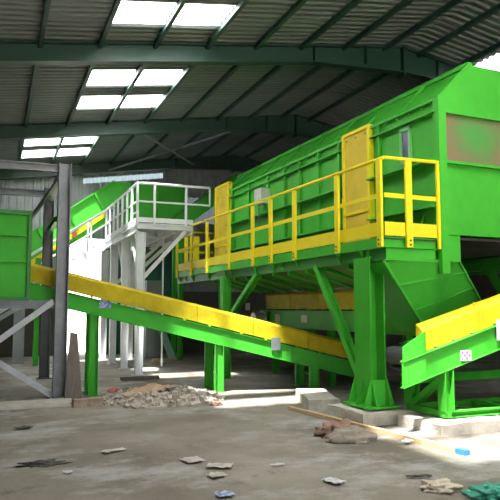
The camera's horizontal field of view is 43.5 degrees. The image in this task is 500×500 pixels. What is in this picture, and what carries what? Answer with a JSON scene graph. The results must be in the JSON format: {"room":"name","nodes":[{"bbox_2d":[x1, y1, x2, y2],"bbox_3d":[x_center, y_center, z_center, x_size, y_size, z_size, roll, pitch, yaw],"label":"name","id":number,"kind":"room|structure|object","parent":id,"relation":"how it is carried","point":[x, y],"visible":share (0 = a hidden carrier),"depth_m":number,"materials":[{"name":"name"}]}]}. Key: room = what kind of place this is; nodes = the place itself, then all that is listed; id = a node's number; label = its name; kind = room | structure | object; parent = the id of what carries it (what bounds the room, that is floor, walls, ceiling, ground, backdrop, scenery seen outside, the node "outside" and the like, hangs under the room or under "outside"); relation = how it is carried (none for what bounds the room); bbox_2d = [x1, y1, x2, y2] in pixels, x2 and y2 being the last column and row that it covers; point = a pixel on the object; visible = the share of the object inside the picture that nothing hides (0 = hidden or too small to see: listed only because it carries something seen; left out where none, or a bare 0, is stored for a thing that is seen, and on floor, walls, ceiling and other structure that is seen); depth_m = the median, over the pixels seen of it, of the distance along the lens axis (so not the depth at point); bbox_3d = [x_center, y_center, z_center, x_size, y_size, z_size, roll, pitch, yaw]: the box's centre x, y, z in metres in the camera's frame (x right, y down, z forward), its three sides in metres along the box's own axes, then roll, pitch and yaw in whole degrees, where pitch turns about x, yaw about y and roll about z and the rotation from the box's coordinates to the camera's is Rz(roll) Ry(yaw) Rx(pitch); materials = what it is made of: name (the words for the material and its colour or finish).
{"room":"waste facility","nodes":[
{"label":"waste facility","id":0,"kind":"room"},
{"bbox_2d":[0,169,415,356],"bbox_3d":[-2.861,0.016,22.987,26.000,7.410,0.250,2,-6,-22],"label":"wall","id":1,"kind":"structure","parent":0,"point":[80,191],"depth_m":22.88,"materials":[{"name":"grey metal"}]},
{"bbox_2d":[83,173,162,183],"bbox_3d":[-4.516,-2.571,22.449,2.850,0.618,0.035,2,-6,-22],"label":"window strip","id":2,"kind":"object","parent":1,"relation":"attached to","point":[157,175],"visible":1,"depth_m":22.43,"materials":[{"name":"white glass"}]},
{"bbox_2d":[99,241,171,352],"bbox_3d":[-3.907,1.672,22.112,2.680,3.850,0.110,2,-6,-22],"label":"door","id":3,"kind":"structure","parent":1,"relation":"in","point":[156,274],"depth_m":22.37,"materials":[{"name":"grey metal"}]},
{"bbox_2d":[187,197,214,223],"bbox_3d":[-2.132,-1.480,23.325,4.900,0.950,0.035,2,-6,-22],"label":"window","id":4,"kind":"structure","parent":1,"relation":"in","point":[210,213],"depth_m":23.50,"materials":[{"name":"white glass"}]},
{"bbox_2d":[0,0,472,163],"bbox_3d":[-2.161,-4.021,6.754,15.600,2.375,32.200,2,-6,-22],"label":"ceiling","id":5,"kind":"structure","parent":0,"point":[57,87],"depth_m":13.12,"materials":[{"name":"grey metal"}]},
{"bbox_2d":[22,149,54,157],"bbox_3d":[-6.520,-2.969,19.270,0.920,0.173,0.850,2,-6,-22],"label":"window","id":6,"kind":"structure","parent":5,"relation":"attached to","point":[33,153],"depth_m":19.23,"materials":[{"name":"white glass"}]},
{"bbox_2d":[24,138,58,145],"bbox_3d":[-5.934,-3.101,17.841,0.920,0.173,0.850,2,-6,-22],"label":"window","id":7,"kind":"structure","parent":5,"relation":"attached to","point":[53,141],"depth_m":17.91,"materials":[{"name":"white glass"}]},
{"bbox_2d":[57,148,88,155],"bbox_3d":[-5.575,-3.086,19.668,0.920,0.173,0.850,2,-6,-22],"label":"window","id":8,"kind":"structure","parent":5,"relation":"attached to","point":[74,151],"depth_m":19.65,"materials":[{"name":"white glass"}]},
{"bbox_2d":[62,137,95,143],"bbox_3d":[-4.990,-3.218,18.239,0.920,0.173,0.850,2,-6,-22],"label":"window","id":9,"kind":"structure","parent":5,"relation":"attached to","point":[76,140],"depth_m":18.30,"materials":[{"name":"white glass"}]},
{"bbox_2d":[77,96,119,108],"bbox_3d":[-3.635,-3.524,14.934,0.920,0.173,0.920,2,-6,-22],"label":"window","id":10,"kind":"structure","parent":5,"relation":"attached to","point":[85,101],"depth_m":14.89,"materials":[{"name":"white glass"}]},
{"bbox_2d":[87,70,135,84],"bbox_3d":[-3.000,-3.668,13.385,0.920,0.173,0.920,2,-6,-22],"label":"window","id":11,"kind":"structure","parent":5,"relation":"attached to","point":[97,77],"depth_m":13.32,"materials":[{"name":"white glass"}]},
{"bbox_2d":[121,95,162,106],"bbox_3d":[-2.691,-3.641,15.331,0.920,0.173,0.920,2,-6,-22],"label":"window","id":12,"kind":"structure","parent":5,"relation":"attached to","point":[131,100],"depth_m":15.29,"materials":[{"name":"white glass"}]},
{"bbox_2d":[113,1,176,23],"bbox_3d":[-1.778,-3.944,10.402,0.920,0.173,0.850,2,-6,-22],"label":"window","id":13,"kind":"structure","parent":5,"relation":"attached to","point":[128,11],"depth_m":10.40,"materials":[{"name":"white glass"}]},
{"bbox_2d":[135,70,182,84],"bbox_3d":[-2.056,-3.785,13.783,0.920,0.173,0.920,2,-6,-22],"label":"window","id":14,"kind":"structure","parent":5,"relation":"attached to","point":[148,77],"depth_m":13.73,"materials":[{"name":"white glass"}]},
{"bbox_2d":[173,4,234,25],"bbox_3d":[-0.834,-4.061,10.800,0.920,0.173,0.850,2,-6,-22],"label":"window","id":15,"kind":"structure","parent":5,"relation":"attached to","point":[191,14],"depth_m":10.80,"materials":[{"name":"white glass"}]},
{"bbox_2d":[140,0,307,162],"bbox_3d":[-0.617,-3.896,14.318,0.070,0.100,18.200,2,-6,-22],"label":"purlin","id":16,"kind":"object","parent":5,"relation":"attached to","point":[299,3],"visible":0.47,"depth_m":13.67,"materials":[{"name":"metal"}]},
{"bbox_2d":[0,347,499,499],"bbox_3d":[3.071,2.424,8.166,26.600,0.120,31.750,2,-6,-22],"label":"floor","id":17,"kind":"structure","parent":0,"point":[254,429],"depth_m":7.21,"materials":[{"name":"concrete"}]},
{"bbox_2d":[12,309,24,363],"bbox_3d":[-6.659,2.174,18.047,0.300,2.200,0.080,2,-6,-22],"label":"sheet","id":18,"kind":"object","parent":17,"relation":"on","point":[18,336],"visible":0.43,"depth_m":17.98,"materials":[{"name":"grey metal"}]},
{"bbox_2d":[13,425,32,428],"bbox_3d":[-3.011,2.351,8.310,0.218,0.026,0.139,5,-7,-42],"label":"paper scrap","id":19,"kind":"object","parent":17,"relation":"on","point":[28,426],"visible":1,"depth_m":8.29,"materials":[{"name":"grey paper"}]},
{"bbox_2d":[0,160,71,398],"bbox_3d":[-5.778,0.529,12.216,4.070,4.400,3.740,2,-6,-22],"label":"steel frame","id":20,"kind":"object","parent":17,"relation":"on","point":[61,185],"visible":0.88,"depth_m":11.35,"materials":[{"name":"grey metal"}]},
{"bbox_2d":[0,209,32,300],"bbox_3d":[-5.724,0.160,11.919,2.820,1.640,2.490,2,-6,-22],"label":"box","id":21,"kind":"object","parent":20,"relation":"on","point":[15,225],"visible":0.92,"depth_m":11.25,"materials":[{"name":"green paint"}]},
{"bbox_2d":[0,398,71,410],"bbox_3d":[-4.947,2.467,9.659,4.280,0.070,0.530,2,-6,-22],"label":"kerb","id":22,"kind":"object","parent":17,"relation":"on","point":[61,402],"visible":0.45,"depth_m":10.09,"materials":[{"name":"grey concrete"}]},
{"bbox_2d":[32,258,40,365],"bbox_3d":[-5.953,1.719,17.468,0.140,3.000,0.140,2,-6,-22],"label":"post","id":23,"kind":"object","parent":17,"relation":"on","point":[38,260],"visible":0.68,"depth_m":17.39,"materials":[{"name":"metal"}]},
{"bbox_2d":[4,458,70,468],"bbox_3d":[-2.158,2.178,6.417,0.663,0.046,0.259,1,-5,-7],"label":"scrap","id":24,"kind":"object","parent":17,"relation":"on","point":[49,462],"visible":1,"depth_m":6.38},
{"bbox_2d":[64,332,81,398],"bbox_3d":[-3.105,2.037,11.040,0.300,1.180,0.050,2,-6,-22],"label":"plank","id":25,"kind":"object","parent":17,"relation":"on","point":[73,377],"visible":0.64,"depth_m":11.01,"materials":[{"name":"brown wood"}]},
{"bbox_2d":[72,398,87,407],"bbox_3d":[-2.761,2.480,10.159,0.240,0.136,0.181,3,-6,-27],"label":"brick","id":26,"kind":"object","parent":17,"relation":"on","point":[80,402],"visible":1,"depth_m":10.09,"materials":[{"name":"brown brick"}]},
{"bbox_2d":[89,397,102,406],"bbox_3d":[-2.537,2.490,10.292,0.221,0.140,0.183,2,-6,-16],"label":"brick","id":27,"kind":"object","parent":17,"relation":"on","point":[93,402],"visible":1,"depth_m":10.21,"materials":[{"name":"brown brick"}]},
{"bbox_2d":[0,181,210,375],"bbox_3d":[-5.290,0.839,16.769,7.123,4.694,5.400,2,-6,-22],"label":"walkway","id":28,"kind":"object","parent":17,"relation":"on","point":[129,242],"visible":0.81,"depth_m":16.66,"materials":[{"name":"metal"}]},
{"bbox_2d":[31,180,184,355],"bbox_3d":[-5.839,0.563,20.046,7.510,5.777,1.070,2,-6,-22],"label":"conveyor","id":29,"kind":"object","parent":17,"relation":"on","point":[100,200],"visible":0.37,"depth_m":20.40,"materials":[{"name":"green metal"}]},
{"bbox_2d":[107,387,117,392],"bbox_3d":[-2.607,2.660,11.915,0.247,0.101,0.154,2,-6,-22],"label":"bag","id":30,"kind":"object","parent":17,"relation":"on","point":[113,389],"visible":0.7,"depth_m":11.87,"materials":[{"name":"plastic"}]},
{"bbox_2d":[102,447,125,452],"bbox_3d":[-1.517,2.229,6.982,0.260,0.024,0.100,5,-7,-42],"label":"paper scrap","id":31,"kind":"object","parent":17,"relation":"on","point":[121,448],"visible":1,"depth_m":6.96,"materials":[{"name":"paper"}]},
{"bbox_2d":[0,154,263,179],"bbox_3d":[-2.682,-0.002,22.547,25.920,7.365,0.240,2,-6,-22],"label":"roof frame","id":32,"kind":"object","parent":17,"relation":"on","point":[232,163],"visible":0.52,"depth_m":22.51,"materials":[{"name":"green metal"}]},
{"bbox_2d":[144,134,193,164],"bbox_3d":[-2.537,-3.182,20.027,0.070,0.494,5.862,-1,-5,9],"label":"brace","id":33,"kind":"object","parent":32,"relation":"attached to","point":[146,135],"visible":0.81,"depth_m":19.51,"materials":[{"name":"grey metal"}]},
{"bbox_2d":[108,131,232,170],"bbox_3d":[-2.537,-3.182,20.027,5.862,0.554,0.070,-4,-7,36],"label":"brace","id":34,"kind":"object","parent":32,"relation":"attached to","point":[227,132],"visible":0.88,"depth_m":19.94,"materials":[{"name":"grey metal"}]},
{"bbox_2d":[120,375,158,379],"bbox_3d":[-2.452,2.844,13.944,0.850,0.070,0.150,2,-6,-22],"label":"plank","id":35,"kind":"object","parent":17,"relation":"on","point":[145,376],"visible":1,"depth_m":13.86,"materials":[{"name":"brown wood"}]},
{"bbox_2d":[144,280,161,357],"bbox_3d":[-3.199,2.256,20.553,0.500,2.500,0.300,2,-6,-22],"label":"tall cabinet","id":36,"kind":"object","parent":17,"relation":"on","point":[152,339],"visible":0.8,"depth_m":20.39,"materials":[{"name":"grey metal"}]},
{"bbox_2d":[88,383,224,408],"bbox_3d":[-1.638,2.530,11.084,2.407,0.276,2.147,2,-6,-22],"label":"rubble heap","id":37,"kind":"object","parent":17,"relation":"on","point":[183,395],"visible":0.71,"depth_m":10.56,"materials":[{"name":"stone"}]},
{"bbox_2d":[123,383,165,399],"bbox_3d":[-1.806,2.420,10.736,0.329,0.204,0.735,-4,-7,40],"label":"cardboard sheet","id":38,"kind":"object","parent":37,"relation":"on","point":[152,386],"visible":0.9,"depth_m":10.82,"materials":[{"name":"beige cardboard"}]},
{"bbox_2d":[162,384,177,387],"bbox_3d":[-1.432,2.389,11.013,0.296,0.041,0.216,-1,-6,16],"label":"cardboard piece","id":39,"kind":"object","parent":37,"relation":"on","point":[167,385],"visible":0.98,"depth_m":10.96,"materials":[{"name":"beige cardboard"}]},
{"bbox_2d":[149,360,172,362],"bbox_3d":[-2.643,3.310,18.623,0.650,0.045,0.300,2,-6,-22],"label":"board","id":40,"kind":"object","parent":17,"relation":"on","point":[151,361],"visible":0.64,"depth_m":18.49,"materials":[{"name":"brown wood"}]},
{"bbox_2d":[152,358,175,360],"bbox_3d":[-2.569,3.263,18.657,0.650,0.045,0.300,2,-6,-22],"label":"board","id":41,"kind":"object","parent":40,"relation":"on","point":[157,359],"visible":0.93,"depth_m":18.55,"materials":[{"name":"brown wood"}]},
{"bbox_2d":[159,332,176,359],"bbox_3d":[-2.571,2.990,19.539,0.262,0.850,0.692,5,-7,-40],"label":"leaning board","id":42,"kind":"object","parent":17,"relation":"on","point":[167,345],"visible":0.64,"depth_m":19.51,"materials":[{"name":"teal paint"}]},
{"bbox_2d":[0,114,336,140],"bbox_3d":[-0.679,-0.455,17.661,25.920,7.365,0.240,2,-6,-22],"label":"roof beam","id":43,"kind":"structure","parent":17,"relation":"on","point":[296,125],"depth_m":17.29,"materials":[{"name":"green metal"}]},
{"bbox_2d":[18,0,50,160],"bbox_3d":[-4.394,-3.429,12.726,0.070,0.100,18.200,2,-6,-22],"label":"purlin","id":44,"kind":"object","parent":43,"relation":"attached to","point":[47,2],"visible":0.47,"depth_m":12.06,"materials":[{"name":"metal"}]},
{"bbox_2d":[50,0,121,163],"bbox_3d":[-3.450,-3.545,13.124,0.070,0.100,18.200,2,-6,-22],"label":"purlin","id":45,"kind":"object","parent":43,"relation":"attached to","point":[116,4],"visible":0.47,"depth_m":12.57,"materials":[{"name":"metal"}]},
{"bbox_2d":[81,0,187,166],"bbox_3d":[-2.505,-3.662,13.522,0.070,0.100,18.200,2,-6,-22],"label":"purlin","id":46,"kind":"object","parent":43,"relation":"attached to","point":[181,3],"visible":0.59,"depth_m":13.03,"materials":[{"name":"metal"}]},
{"bbox_2d":[111,0,249,164],"bbox_3d":[-1.561,-3.779,13.920,0.070,0.100,18.200,2,-6,-22],"label":"purlin","id":47,"kind":"object","parent":43,"relation":"attached to","point":[242,3],"visible":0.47,"depth_m":13.39,"materials":[{"name":"metal"}]},
{"bbox_2d":[168,0,362,160],"bbox_3d":[0.328,-4.013,14.716,0.070,0.100,18.200,2,-6,-22],"label":"purlin","id":48,"kind":"object","parent":43,"relation":"attached to","point":[353,3],"visible":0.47,"depth_m":13.98,"materials":[{"name":"metal"}]},
{"bbox_2d":[195,0,413,159],"bbox_3d":[1.272,-4.129,15.113,0.070,0.100,18.200,2,-6,-22],"label":"purlin","id":49,"kind":"object","parent":43,"relation":"attached to","point":[404,3],"visible":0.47,"depth_m":14.44,"materials":[{"name":"metal"}]},
{"bbox_2d":[221,0,462,157],"bbox_3d":[2.216,-4.246,15.511,0.070,0.100,18.200,2,-6,-22],"label":"purlin","id":50,"kind":"object","parent":43,"relation":"attached to","point":[451,4],"visible":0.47,"depth_m":14.85,"materials":[{"name":"metal"}]},
{"bbox_2d":[243,3,499,159],"bbox_3d":[3.059,-4.216,15.854,0.070,0.100,18.200,2,-6,-22],"label":"purlin","id":51,"kind":"object","parent":43,"relation":"attached to","point":[495,9],"visible":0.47,"depth_m":15.12,"materials":[{"name":"metal"}]},
{"bbox_2d":[382,42,499,103],"bbox_3d":[4.003,-4.028,16.223,0.070,0.100,18.200,2,-6,-22],"label":"purlin","id":52,"kind":"object","parent":43,"relation":"attached to","point":[495,47],"visible":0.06,"depth_m":13.70,"materials":[{"name":"metal"}]},
{"bbox_2d":[30,263,354,395],"bbox_3d":[-1.081,1.499,12.325,6.710,2.490,0.870,1,-5,-12],"label":"conveyor","id":53,"kind":"object","parent":17,"relation":"on","point":[215,339],"visible":0.8,"depth_m":12.01,"materials":[{"name":"yellow metal"}]},
{"bbox_2d":[180,456,204,462],"bbox_3d":[-0.604,2.189,6.545,0.220,0.021,0.219,4,-6,-34],"label":"paper scrap","id":54,"kind":"object","parent":17,"relation":"on","point":[195,458],"visible":1,"depth_m":6.53,"materials":[{"name":"paper"}]},
{"bbox_2d":[164,173,236,359],"bbox_3d":[-1.636,0.454,20.331,2.360,6.048,0.870,2,-6,-22],"label":"conveyor","id":55,"kind":"object","parent":17,"relation":"on","point":[193,212],"visible":0.28,"depth_m":20.11,"materials":[{"name":"green metal"}]},
{"bbox_2d":[206,471,226,476],"bbox_3d":[-0.314,2.129,5.943,0.169,0.027,0.140,3,-6,-30],"label":"paper scrap","id":56,"kind":"object","parent":17,"relation":"on","point":[217,473],"visible":1,"depth_m":5.94,"materials":[{"name":"paper"}]},
{"bbox_2d":[209,400,223,405],"bbox_3d":[-0.551,2.526,10.335,0.246,0.077,0.204,2,-6,-22],"label":"scrap","id":57,"kind":"object","parent":17,"relation":"on","point":[215,403],"visible":1,"depth_m":10.28,"materials":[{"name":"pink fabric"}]},
{"bbox_2d":[206,463,232,467],"bbox_3d":[-0.305,2.162,6.291,0.259,0.025,0.160,-1,-5,8],"label":"paper scrap","id":58,"kind":"object","parent":17,"relation":"on","point":[220,465],"visible":1,"depth_m":6.29,"materials":[{"name":"paper"}]},
{"bbox_2d":[214,490,235,496],"bbox_3d":[-0.214,2.073,5.329,0.160,0.023,0.139,2,-6,-22],"label":"paper scrap","id":59,"kind":"object","parent":17,"relation":"on","point":[223,493],"visible":1,"depth_m":5.32,"materials":[{"name":"blue paper"}]},
{"bbox_2d":[0,40,455,80],"bbox_3d":[1.323,-0.908,12.775,25.920,7.365,0.240,2,-6,-22],"label":"roof beam","id":60,"kind":"structure","parent":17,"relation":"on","point":[401,61],"depth_m":12.26,"materials":[{"name":"green metal"}]},
{"bbox_2d":[296,389,340,410],"bbox_3d":[1.115,2.483,10.452,0.516,0.184,1.360,0,-5,-4],"label":"concrete block","id":61,"kind":"object","parent":17,"relation":"on","point":[311,399],"visible":0.91,"depth_m":10.01,"materials":[{"name":"grey concrete"}]},
{"bbox_2d":[321,477,346,483],"bbox_3d":[0.770,2.116,5.749,0.141,0.026,0.200,5,-7,-42],"label":"paper scrap","id":62,"kind":"object","parent":17,"relation":"on","point":[328,479],"visible":1,"depth_m":5.74,"materials":[{"name":"white paper"}]},
{"bbox_2d":[314,418,358,438],"bbox_3d":[1.138,2.255,8.005,0.515,0.187,0.859,-4,-7,38],"label":"cloth bundle","id":63,"kind":"object","parent":17,"relation":"on","point":[328,427],"visible":0.48,"depth_m":7.88,"materials":[{"name":"brown fabric"}]},
{"bbox_2d":[245,289,437,402],"bbox_3d":[1.798,1.819,12.997,1.335,1.976,6.617,2,-6,-24],"label":"conveyor","id":64,"kind":"object","parent":17,"relation":"on","point":[299,319],"visible":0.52,"depth_m":13.78,"materials":[{"name":"yellow metal"}]},
{"bbox_2d":[185,62,499,409],"bbox_3d":[1.849,0.180,14.024,4.620,5.430,9.690,2,-6,-24],"label":"machine","id":65,"kind":"object","parent":17,"relation":"on","point":[452,119],"visible":0.84,"depth_m":9.91,"materials":[{"name":"green paint"}]},
{"bbox_2d":[175,156,441,283],"bbox_3d":[0.744,-0.175,13.699,1.990,1.536,9.936,2,-6,-24],"label":"walkway","id":66,"kind":"object","parent":65,"relation":"attached to","point":[383,247],"visible":0.94,"depth_m":10.15,"materials":[{"name":"metal"}]},
{"bbox_2d":[325,426,376,443],"bbox_3d":[1.218,2.212,7.541,0.636,0.186,0.334,1,-5,-10],"label":"sack","id":67,"kind":"object","parent":17,"relation":"on","point":[352,434],"visible":1,"depth_m":7.44,"materials":[{"name":"fabric"}]},
{"bbox_2d":[327,403,405,425],"bbox_3d":[1.661,2.348,9.016,0.717,0.187,0.942,2,-6,-24],"label":"concrete block","id":68,"kind":"object","parent":17,"relation":"on","point":[379,417],"visible":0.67,"depth_m":8.67,"materials":[{"name":"grey concrete"}]},
{"bbox_2d":[288,406,469,455],"bbox_3d":[1.496,2.349,8.335,0.078,0.062,3.529,3,-6,-29],"label":"batten","id":69,"kind":"object","parent":17,"relation":"on","point":[457,450],"visible":0.96,"depth_m":7.76,"materials":[{"name":"brown wood"}]},
{"bbox_2d":[405,474,431,476],"bbox_3d":[1.591,2.132,5.909,0.258,0.026,0.053,0,-5,-2],"label":"strip","id":70,"kind":"object","parent":17,"relation":"on","point":[420,475],"visible":1,"depth_m":5.90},
{"bbox_2d":[419,477,463,493],"bbox_3d":[1.694,2.083,5.540,0.376,0.075,0.334,-2,-6,21],"label":"rag","id":71,"kind":"object","parent":17,"relation":"on","point":[443,485],"visible":1,"depth_m":5.48,"materials":[{"name":"beige fabric"}]},
{"bbox_2d":[398,409,499,436],"bbox_3d":[2.760,2.310,8.437,1.236,0.156,0.884,2,-6,-24],"label":"concrete block","id":72,"kind":"object","parent":17,"relation":"on","point":[430,424],"visible":0.8,"depth_m":8.11,"materials":[{"name":"grey concrete"}]},
{"bbox_2d":[460,405,499,415],"bbox_3d":[4.202,2.384,9.237,1.916,0.156,1.080,2,-6,-25],"label":"concrete block","id":73,"kind":"object","parent":17,"relation":"on","point":[474,406],"visible":0.08,"depth_m":9.22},
{"bbox_2d":[385,294,499,417],"bbox_3d":[3.369,1.230,9.044,3.430,2.095,0.931,2,-6,-22],"label":"conveyor","id":74,"kind":"object","parent":73,"relation":"on","point":[446,342],"visible":1,"depth_m":8.39,"materials":[{"name":"green metal"}]},
{"bbox_2d":[461,482,499,499],"bbox_3d":[2.067,2.056,5.396,0.417,0.102,0.531,-4,-7,37],"label":"bundle","id":75,"kind":"object","parent":17,"relation":"on","point":[487,491],"visible":1,"depth_m":5.29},
{"bbox_2d":[234,0,499,161],"bbox_3d":[10.245,-3.883,11.826,11.200,1.715,32.200,2,-6,-22],"label":"ceiling","id":76,"kind":"structure","parent":0,"point":[485,34],"depth_m":15.65,"materials":[{"name":"grey metal"}]},
{"bbox_2d":[476,53,499,70],"bbox_3d":[5.689,-4.171,14.162,0.900,0.170,0.700,2,-6,-22],"label":"window","id":77,"kind":"structure","parent":76,"relation":"attached to","point":[493,63],"depth_m":14.15,"materials":[{"name":"white glass"}]},
{"bbox_2d":[468,273,499,299],"bbox_3d":[15.190,-0.060,13.390,0.200,5.790,31.200,2,-6,-22],"label":"wall","id":78,"kind":"structure","parent":0,"point":[483,285],"depth_m":26.24,"materials":[{"name":"black"}]},
{"label":"outside","id":79,"kind":"structure","parent":0,"visible":0},
{"bbox_2d":[67,317,99,354],"bbox_3d":[-17.653,8.150,69.267,200.000,0.150,97.550,2,-6,-22],"label":"ground","id":80,"kind":"structure","parent":79,"point":[75,324],"depth_m":46.11,"materials":[{"name":"concrete"}]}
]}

